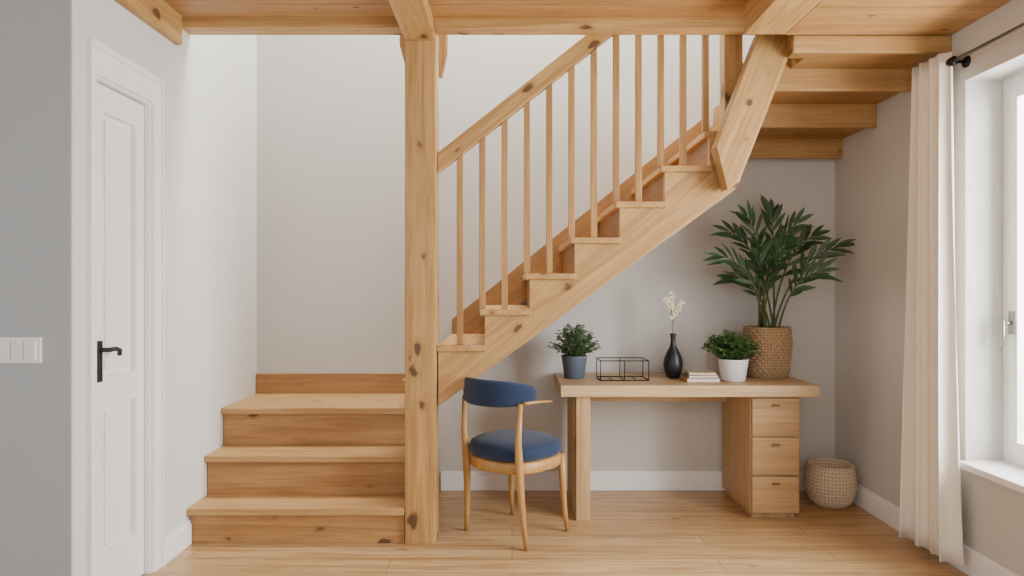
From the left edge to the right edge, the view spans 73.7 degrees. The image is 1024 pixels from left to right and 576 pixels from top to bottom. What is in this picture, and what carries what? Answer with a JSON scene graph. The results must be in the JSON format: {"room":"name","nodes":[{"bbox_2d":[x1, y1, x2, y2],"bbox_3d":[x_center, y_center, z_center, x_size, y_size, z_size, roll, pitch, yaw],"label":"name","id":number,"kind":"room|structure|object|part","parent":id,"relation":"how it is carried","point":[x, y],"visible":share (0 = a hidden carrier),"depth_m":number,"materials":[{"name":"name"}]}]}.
{"room":"home office","nodes":[
{"label":"home office","id":0,"kind":"room"},
{"bbox_2d":[0,0,70,575],"bbox_3d":[-2.442,-0.015,2.510,1.717,2.530,0.120,0,0,0],"label":"wall","id":1,"kind":"structure","parent":0,"point":[35,35],"depth_m":2.45,"materials":[{"name":"grey paint"}]},
{"bbox_2d":[0,337,41,362],"bbox_3d":[-1.765,0.223,2.442,0.160,0.094,0.016,0,0,0],"label":"light switch","id":2,"kind":"object","parent":1,"relation":"attached to","point":[12,349],"visible":1,"depth_m":2.43,"materials":[{"name":"white paint"}]},
{"bbox_2d":[71,0,256,575],"bbox_3d":[-1.640,-1.100,3.340,0.120,4.700,1.773,0,0,0],"label":"wall","id":3,"kind":"structure","parent":0,"point":[210,80],"depth_m":3.37,"materials":[{"name":"white paint"}]},
{"bbox_2d":[86,37,164,575],"bbox_3d":[-1.623,0.160,2.797,0.155,2.180,0.535,0,0,0],"label":"door","id":4,"kind":"structure","parent":3,"relation":"in","point":[125,132],"depth_m":2.83,"materials":[{"name":"white paint"}]},
{"bbox_3d":[-1.575,0.249,2.683,0.059,0.040,0.090,0,0,0],"label":"handle","id":5,"kind":"part","parent":4,"relation":"part of","materials":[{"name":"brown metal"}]},
{"bbox_2d":[114,0,181,44],"bbox_3d":[-1.565,-1.210,2.830,0.030,0.140,0.760,0,0,0],"label":"ceiling beam","id":6,"kind":"structure","parent":3,"relation":"attached to","point":[157,14],"depth_m":3.00,"materials":[{"name":"brown wood"}]},
{"bbox_2d":[165,520,191,564],"bbox_3d":[-1.572,1.191,3.201,0.016,0.118,0.268,0,0,0],"label":"baseboard","id":7,"kind":"structure","parent":3,"relation":"attached to","point":[179,539],"depth_m":3.20,"materials":[{"name":"white paint"}]},
{"bbox_2d":[163,0,747,18],"bbox_3d":[-0.650,-1.330,1.125,5.300,0.100,4.250,0,0,0],"label":"ceiling","id":8,"kind":"structure","parent":0,"point":[189,9],"depth_m":3.13,"materials":[{"name":"brown wood"}]},
{"bbox_2d":[182,19,402,34],"bbox_3d":[-1.052,-1.310,3.300,1.057,0.140,0.100,0,0,0],"label":"header beam","id":9,"kind":"structure","parent":8,"relation":"attached to","point":[191,26],"depth_m":3.25,"materials":[{"name":"brown wood"}]},
{"bbox_2d":[434,19,755,34],"bbox_3d":[0.507,-1.310,3.300,1.756,0.140,0.100,0,0,0],"label":"header beam","id":10,"kind":"structure","parent":8,"relation":"attached to","point":[442,26],"depth_m":3.25,"materials":[{"name":"brown wood"}]},
{"bbox_2d":[711,34,787,191],"bbox_3d":[1.176,-0.855,3.315,0.395,0.764,0.100,0,0,0],"label":"diagonal brace","id":11,"kind":"object","parent":10,"relation":"attached to","point":[766,58],"visible":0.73,"depth_m":3.27,"materials":[{"name":"brown wood"}]},
{"bbox_2d":[744,0,820,33],"bbox_3d":[1.145,-1.215,1.150,0.190,0.130,3.900,0,0,0],"label":"ceiling beam","id":12,"kind":"structure","parent":8,"relation":"attached to","point":[760,16],"depth_m":2.91,"materials":[{"name":"brown wood"}]},
{"bbox_2d":[257,35,834,489],"bbox_3d":[0.270,-1.100,4.286,3.940,4.700,0.120,0,0,0],"label":"wall","id":13,"kind":"structure","parent":0,"point":[331,108],"depth_m":4.23,"materials":[{"name":"paint"}]},
{"bbox_2d":[441,471,804,490],"bbox_3d":[0.770,1.191,4.218,2.420,0.118,0.016,0,0,0],"label":"baseboard","id":14,"kind":"structure","parent":13,"relation":"attached to","point":[450,480],"depth_m":4.21,"materials":[{"name":"white paint"}]},
{"bbox_2d":[141,490,968,575],"bbox_3d":[-0.530,1.300,1.673,5.540,0.100,5.346,0,0,0],"label":"floor","id":15,"kind":"structure","parent":0,"point":[627,533],"depth_m":3.30,"materials":[{"name":"brown wood"}]},
{"bbox_2d":[405,40,438,544],"bbox_3d":[-0.447,0.021,3.395,0.150,2.457,0.150,0,0,0],"label":"timber post","id":16,"kind":"object","parent":15,"relation":"on","point":[421,56],"visible":1,"depth_m":3.32,"materials":[{"name":"brown wood"}]},
{"bbox_2d":[388,0,438,50],"bbox_3d":[-0.447,-1.244,1.350,0.150,0.073,4.300,0,0,0],"label":"ceiling beam","id":17,"kind":"structure","parent":16,"relation":"on","point":[415,20],"depth_m":3.08,"materials":[{"name":"brown wood"}]},
{"bbox_2d":[399,35,447,77],"bbox_3d":[-0.455,-1.280,3.526,0.246,0.380,0.048,0,0,0],"label":"bracket","id":18,"kind":"object","parent":17,"relation":"attached to","point":[443,39],"visible":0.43,"depth_m":3.50,"materials":[{"name":"brown wood"}]},
{"bbox_2d":[461,377,568,551],"bbox_3d":[-0.005,0.845,3.472,0.462,0.814,0.503,0,0,42],"label":"dining chair","id":19,"kind":"object","parent":15,"relation":"on","point":[519,452],"visible":0.98,"depth_m":3.31,"materials":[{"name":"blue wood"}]},
{"bbox_3d":[-0.232,0.900,3.497,0.045,0.702,0.068,0,0,19],"label":"leg","id":20,"kind":"part","parent":19,"relation":"part of","materials":[{"name":"brown wood"}]},
{"bbox_3d":[-0.107,0.504,3.358,0.440,0.132,0.197,0,0,42],"label":"backrest","id":21,"kind":"part","parent":19,"relation":"part of","materials":[{"name":"blue fabric"}]},
{"bbox_3d":[-0.003,1.050,3.742,0.041,0.402,0.063,0,0,-3],"label":"leg","id":22,"kind":"part","parent":19,"relation":"part of","materials":[{"name":"brown wood"}]},
{"bbox_3d":[0.016,0.869,3.495,0.431,0.058,0.430,0,0,42],"label":"seat frame","id":23,"kind":"part","parent":19,"relation":"part of","materials":[{"name":"brown wood"}]},
{"bbox_3d":[0.016,0.793,3.495,0.441,0.092,0.440,0,0,42],"label":"seat","id":24,"kind":"part","parent":19,"relation":"part of","materials":[{"name":"blue fabric"}]},
{"bbox_3d":[0.043,0.900,3.249,0.068,0.702,0.045,0,0,-25],"label":"leg","id":25,"kind":"part","parent":19,"relation":"part of","materials":[{"name":"brown wood"}]},
{"bbox_3d":[0.130,0.553,3.300,0.200,0.023,0.030,0,0,-42],"label":"arm","id":26,"kind":"part","parent":19,"relation":"part of","materials":[{"name":"brown wood"}]},
{"bbox_3d":[0.264,1.050,3.502,0.063,0.402,0.041,0,0,-3],"label":"leg","id":27,"kind":"part","parent":19,"relation":"part of","materials":[{"name":"brown wood"}]},
{"bbox_2d":[187,35,951,542],"bbox_3d":[0.210,-0.325,3.663,3.578,3.150,1.124,0,0,0],"label":"staircase","id":28,"kind":"structure","parent":15,"relation":"on","point":[305,457],"depth_m":3.40,"materials":[{"name":"brown wood"}]},
{"bbox_3d":[0.340,-1.183,3.410,1.421,1.225,0.060,0,0,0],"label":"handrail","id":29,"kind":"part","parent":28,"relation":"part of","materials":[{"name":"brown wood"}]},
{"bbox_3d":[1.100,-1.340,3.430,0.090,1.120,0.090,0,0,0],"label":"newel post","id":30,"kind":"part","parent":28,"relation":"part of","materials":[{"name":"brown wood"}]},
{"bbox_2d":[554,372,818,520],"bbox_3d":[0.950,0.885,3.923,1.380,0.730,0.566,0,0,0],"label":"desk","id":31,"kind":"object","parent":15,"relation":"on","point":[760,417],"visible":0.99,"depth_m":3.68,"materials":[{"name":"brown wood"}]},
{"bbox_3d":[0.372,0.916,3.955,0.075,0.668,0.370,0,0,0],"label":"leg","id":32,"kind":"part","parent":31,"relation":"part of","materials":[{"name":"brown wood"}]},
{"bbox_2d":[548,324,600,378],"bbox_3d":[0.358,0.364,3.950,0.312,0.312,0.258,0,0,0],"label":"potted herb","id":33,"kind":"object","parent":31,"relation":"on","point":[574,359],"visible":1,"depth_m":3.91,"materials":[{"name":"plant"}]},
{"bbox_3d":[0.357,0.312,3.951,0.277,0.187,0.222,0,0,0],"label":"stem","id":34,"kind":"part","parent":33,"relation":"part of","materials":[{"name":"green plant"}]},
{"bbox_2d":[561,354,586,378],"bbox_3d":[0.360,0.455,3.950,0.152,0.130,0.152,0,0,0],"label":"pot","id":35,"kind":"object","parent":33,"relation":"attached to","point":[574,365],"depth_m":3.90,"materials":[{"name":"grey ceramic"}]},
{"bbox_3d":[0.383,0.916,3.703,0.075,0.668,0.075,0,0,0],"label":"leg","id":36,"kind":"part","parent":31,"relation":"part of","materials":[{"name":"brown wood"}]},
{"bbox_2d":[596,357,648,380],"bbox_3d":[0.630,0.463,3.905,0.276,0.114,0.176,0,0,0],"label":"wire basket","id":37,"kind":"object","parent":31,"relation":"on","point":[619,360],"visible":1,"depth_m":3.88,"materials":[{"name":"black metal"}]},
{"bbox_3d":[0.853,0.632,4.105,0.865,0.096,0.030,0,0,0],"label":"rail","id":38,"kind":"part","parent":31,"relation":"part of","materials":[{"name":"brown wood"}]},
{"bbox_2d":[663,333,682,378],"bbox_3d":[0.932,0.392,3.950,0.112,0.256,0.112,0,0,0],"label":"vase","id":39,"kind":"object","parent":31,"relation":"on","point":[673,362],"visible":1,"depth_m":3.92,"materials":[{"name":"black ceramic"}]},
{"bbox_2d":[663,291,684,332],"bbox_3d":[0.936,0.149,3.948,0.129,0.268,0.031,0,0,6],"label":"branch","id":40,"kind":"object","parent":39,"relation":"on","point":[669,301],"visible":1,"depth_m":3.95,"materials":[{"name":"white plant"}]},
{"bbox_2d":[681,375,720,381],"bbox_3d":[1.058,0.509,3.830,0.185,0.022,0.140,0,0,0],"label":"book","id":41,"kind":"object","parent":31,"relation":"on","point":[686,379],"visible":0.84,"depth_m":3.76,"materials":[{"name":"white paper"}]},
{"bbox_2d":[682,373,718,377],"bbox_3d":[1.055,0.490,3.830,0.170,0.016,0.130,0,0,-3],"label":"book","id":42,"kind":"object","parent":41,"relation":"on","point":[683,374],"visible":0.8,"depth_m":3.77,"materials":[{"name":"white paper"}]},
{"bbox_2d":[685,370,715,374],"bbox_3d":[1.060,0.475,3.830,0.150,0.014,0.120,0,0,5],"label":"book","id":43,"kind":"object","parent":42,"relation":"on","point":[689,372],"visible":1,"depth_m":3.78,"materials":[{"name":"white paper"}]},
{"bbox_2d":[699,329,761,381],"bbox_3d":[1.219,0.373,3.821,0.334,0.293,0.300,0,0,-2],"label":"potted herb","id":44,"kind":"object","parent":31,"relation":"on","point":[732,350],"visible":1,"depth_m":3.77,"materials":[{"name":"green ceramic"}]},
{"bbox_3d":[1.221,0.324,3.821,0.299,0.174,0.268,0,0,0],"label":"stem","id":45,"kind":"part","parent":44,"relation":"part of","materials":[{"name":"green plant"}]},
{"bbox_2d":[717,357,748,381],"bbox_3d":[1.237,0.458,3.820,0.172,0.125,0.172,0,0,0],"label":"pot","id":46,"kind":"object","parent":44,"relation":"attached to","point":[733,369],"depth_m":3.76,"materials":[{"name":"white ceramic"}]},
{"bbox_3d":[1.423,1.116,3.690,0.253,0.196,0.020,0,0,0],"label":"drawer","id":47,"kind":"part","parent":31,"relation":"part of","materials":[{"name":"brown wood"}]},
{"bbox_3d":[1.423,0.908,3.690,0.253,0.200,0.020,0,0,0],"label":"drawer","id":48,"kind":"part","parent":31,"relation":"part of","materials":[{"name":"brown wood"}]},
{"bbox_3d":[1.423,0.697,3.690,0.253,0.203,0.020,0,0,0],"label":"drawer","id":49,"kind":"part","parent":31,"relation":"part of","materials":[{"name":"brown wood"}]},
{"bbox_2d":[703,195,855,379],"bbox_3d":[1.516,-0.020,3.870,0.908,1.079,0.498,0,0,0],"label":"potted plant","id":50,"kind":"object","parent":31,"relation":"on","point":[774,361],"visible":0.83,"depth_m":3.90,"materials":[{"name":"green plant"}]},
{"bbox_3d":[1.487,0.372,3.980,0.281,0.295,0.281,0,0,0],"label":"woven pot","id":51,"kind":"part","parent":50,"relation":"part of","materials":[{"name":"brown wicker"}]},
{"bbox_3d":[1.532,-0.088,3.901,0.691,0.700,0.283,0,0,0],"label":"stem","id":52,"kind":"part","parent":50,"relation":"part of","materials":[{"name":"green plant"}]},
{"bbox_2d":[803,458,857,508],"bbox_3d":[1.836,1.131,3.940,0.286,0.238,0.286,0,0,0],"label":"wicker basket","id":53,"kind":"object","parent":15,"relation":"on","point":[829,483],"visible":1,"depth_m":3.84,"materials":[{"name":"beige wicker"}]},
{"bbox_2d":[785,0,1011,34],"bbox_3d":[1.621,-1.215,1.050,0.759,0.130,4.100,0,0,0],"label":"ceiling","id":54,"kind":"structure","parent":0,"point":[828,17],"depth_m":2.89,"materials":[{"name":"brown wood"}]},
{"bbox_2d":[835,0,1023,575],"bbox_3d":[2.120,-1.100,1.613,0.240,4.700,5.226,0,0,0],"label":"wall","id":55,"kind":"structure","parent":0,"point":[872,174],"depth_m":3.08,"materials":[{"name":"paint"}]},
{"bbox_2d":[853,484,1018,575],"bbox_3d":[1.992,1.191,2.104,0.016,0.118,4.209,0,0,0],"label":"baseboard","id":56,"kind":"structure","parent":55,"relation":"attached to","point":[975,563],"depth_m":3.50,"materials":[{"name":"white paint"}]},
{"bbox_2d":[946,23,1023,67],"bbox_3d":[1.958,-0.995,2.200,0.085,0.052,2.000,0,0,0],"label":"curtain rod","id":57,"kind":"object","parent":55,"relation":"attached to","point":[954,60],"visible":0.91,"depth_m":2.88,"materials":[{"name":"black metal"}]},
{"bbox_2d":[899,52,963,565],"bbox_3d":[1.913,0.080,3.144,0.093,2.240,0.399,0,0,-2],"label":"curtain","id":58,"kind":"object","parent":57,"relation":"hanging from","point":[930,485],"visible":1,"depth_m":3.09,"materials":[{"name":"fabric"}]},
{"bbox_2d":[960,460,1023,493],"bbox_3d":[2.059,0.773,2.215,0.209,0.030,1.589,0,0,0],"label":"windowsill","id":59,"kind":"structure","parent":55,"relation":"attached to","point":[1004,473],"depth_m":2.83,"materials":[{"name":"white paint"}]},
{"bbox_2d":[1000,72,1023,466],"bbox_3d":[2.159,-0.077,2.230,0.111,1.675,1.560,0,0,0],"label":"window","id":60,"kind":"structure","parent":55,"relation":"in","point":[1012,323],"depth_m":2.93,"materials":[{"name":"white paint"}]},
{"bbox_3d":[2.128,0.193,2.940,0.049,0.115,0.018,0,0,0],"label":"handle","id":61,"kind":"part","parent":60,"relation":"part of","materials":[{"name":"metal"}]},
{"bbox_3d":[2.150,0.150,2.940,0.006,0.100,0.030,0,0,0],"label":"handle plate","id":62,"kind":"part","parent":60,"relation":"part of","materials":[{"name":"metal"}]}
]}

